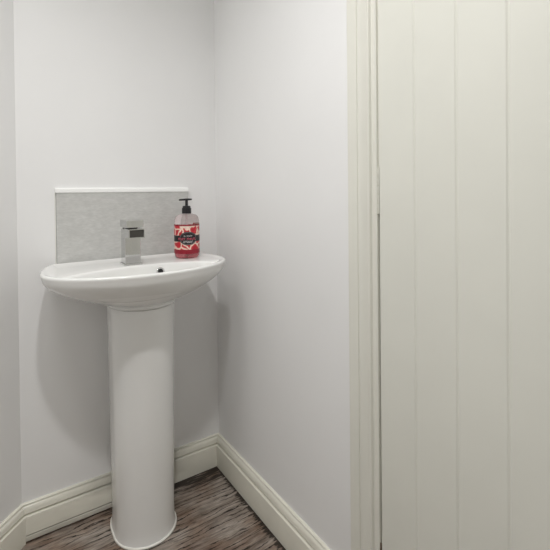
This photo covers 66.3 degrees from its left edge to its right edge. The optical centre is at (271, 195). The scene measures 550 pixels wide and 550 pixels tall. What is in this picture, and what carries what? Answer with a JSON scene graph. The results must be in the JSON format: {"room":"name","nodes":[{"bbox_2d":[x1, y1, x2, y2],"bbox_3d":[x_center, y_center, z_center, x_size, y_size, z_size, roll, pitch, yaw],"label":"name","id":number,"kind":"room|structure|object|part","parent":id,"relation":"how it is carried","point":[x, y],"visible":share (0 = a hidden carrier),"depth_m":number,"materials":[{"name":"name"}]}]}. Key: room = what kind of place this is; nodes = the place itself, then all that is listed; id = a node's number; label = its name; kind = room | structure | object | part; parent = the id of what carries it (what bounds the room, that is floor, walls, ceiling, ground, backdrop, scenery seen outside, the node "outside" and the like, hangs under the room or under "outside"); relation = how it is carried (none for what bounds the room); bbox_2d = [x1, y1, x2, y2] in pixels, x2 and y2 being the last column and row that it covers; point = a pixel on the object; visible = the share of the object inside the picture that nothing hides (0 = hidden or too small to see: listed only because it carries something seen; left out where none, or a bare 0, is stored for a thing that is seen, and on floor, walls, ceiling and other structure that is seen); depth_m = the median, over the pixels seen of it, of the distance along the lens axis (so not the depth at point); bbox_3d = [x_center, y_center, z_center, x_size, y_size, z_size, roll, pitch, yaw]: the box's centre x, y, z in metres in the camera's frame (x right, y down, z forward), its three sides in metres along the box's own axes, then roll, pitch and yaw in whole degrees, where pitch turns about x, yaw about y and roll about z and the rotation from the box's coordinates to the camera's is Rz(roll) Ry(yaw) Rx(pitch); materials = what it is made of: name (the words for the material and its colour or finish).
{"room":"bathroom","nodes":[
{"label":"bathroom","id":0,"kind":"room"},
{"bbox_2d":[0,0,21,523],"bbox_3d":[-0.917,-0.126,0.948,0.080,2.450,0.844,0,1,11],"label":"wall","id":1,"kind":"structure","parent":0,"point":[10,436],"depth_m":1.29,"materials":[{"name":"white paint"}]},
{"bbox_2d":[0,504,25,549],"bbox_3d":[-0.855,1.039,0.951,0.021,0.119,0.778,0,1,11],"label":"baseboard","id":2,"kind":"structure","parent":1,"relation":"attached to","point":[13,528],"depth_m":1.28,"materials":[{"name":"beige paint"}]},
{"bbox_2d":[13,0,218,502],"bbox_3d":[-0.549,-0.137,1.537,0.725,2.450,0.080,-1,1,-34],"label":"wall","id":3,"kind":"structure","parent":0,"point":[109,93],"depth_m":1.45,"materials":[{"name":"white paint"}]},
{"bbox_2d":[26,502,111,541],"bbox_3d":[-0.640,1.076,1.414,0.325,0.015,0.012,-1,1,-34],"label":"trim","id":4,"kind":"structure","parent":3,"relation":"attached to","point":[29,537],"depth_m":1.39,"materials":[{"name":"paint"}]},
{"bbox_2d":[22,433,217,535],"bbox_3d":[-0.495,1.029,1.517,0.692,0.119,0.021,-1,1,-34],"label":"baseboard","id":5,"kind":"structure","parent":3,"relation":"attached to","point":[191,459],"depth_m":1.43,"materials":[{"name":"beige paint"}]},
{"bbox_2d":[54,187,188,263],"bbox_3d":[-0.514,0.097,1.504,0.462,0.252,0.014,-1,1,-34],"label":"backsplash","id":6,"kind":"structure","parent":3,"relation":"attached to","point":[87,220],"depth_m":1.46,"materials":[{"name":"grey tile"}]},
{"bbox_3d":[-0.515,-0.021,1.503,0.461,0.017,0.014,-1,1,-34],"label":"edge trim","id":7,"kind":"part","parent":6,"relation":"part of","materials":[{"name":"white plastic"}]},
{"bbox_2d":[21,466,285,549],"bbox_3d":[-0.100,1.121,0.429,1.402,0.050,2.430,-1,1,-34],"label":"floor","id":8,"kind":"structure","parent":0,"point":[211,514],"depth_m":1.38,"materials":[{"name":"brown wood"}]},
{"bbox_2d":[40,219,224,549],"bbox_3d":[-0.411,0.583,1.349,0.569,1.012,0.364,-1,1,-34],"label":"washbasin","id":9,"kind":"object","parent":8,"relation":"on","point":[139,293],"visible":0.98,"depth_m":1.30,"materials":[{"name":"white ceramic"}]},
{"bbox_2d":[120,219,144,265],"bbox_3d":[-0.445,0.151,1.353,0.058,0.147,0.103,-1,1,-34],"label":"tap","id":10,"kind":"object","parent":9,"relation":"on","point":[131,235],"depth_m":1.35,"materials":[{"name":"grey metal"}]},
{"bbox_2d":[40,252,224,310],"bbox_3d":[-0.414,0.284,1.346,0.569,0.131,0.364,-1,1,-34],"label":"basin","id":11,"kind":"object","parent":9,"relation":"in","point":[148,282],"depth_m":1.25,"materials":[{"name":"white ceramic"}]},
{"bbox_2d":[174,198,199,257],"bbox_3d":[-0.301,0.113,1.505,0.089,0.209,0.090,-1,1,-34],"label":"soap dispenser","id":12,"kind":"object","parent":9,"relation":"on","point":[186,224],"visible":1,"depth_m":1.47,"materials":[{"name":"red plastic"}]},
{"bbox_2d":[214,0,350,549],"bbox_3d":[0.437,-0.138,0.782,0.080,2.450,2.430,-1,1,-34],"label":"wall","id":13,"kind":"structure","parent":0,"point":[281,124],"depth_m":1.30,"materials":[{"name":"white paint"}]},
{"bbox_2d":[217,433,330,549],"bbox_3d":[-0.010,1.025,1.392,0.021,0.119,0.766,-1,1,-34],"label":"baseboard","id":14,"kind":"structure","parent":13,"relation":"attached to","point":[290,530],"depth_m":1.39,"materials":[{"name":"beige paint"}]},
{"bbox_2d":[347,0,381,549],"bbox_3d":[0.460,0.046,0.663,0.020,2.084,0.960,-1,1,-34],"label":"trim","id":15,"kind":"structure","parent":13,"relation":"attached to","point":[362,15],"depth_m":1.01,"materials":[{"name":"white paint"}]},
{"bbox_2d":[377,0,379,203],"bbox_3d":[0.262,-0.432,0.988,0.034,0.933,0.003,-1,1,-34],"label":"door frame","id":16,"kind":"structure","parent":13,"relation":"attached to","point":[377,0],"depth_m":0.98,"materials":[{"name":"white paint"}]},
{"bbox_2d":[377,0,549,549],"bbox_3d":[0.454,0.093,0.661,0.100,1.979,0.766,-1,1,-34],"label":"door","id":17,"kind":"structure","parent":13,"relation":"in","point":[463,171],"depth_m":0.81,"materials":[{"name":"white paint"}]}
]}

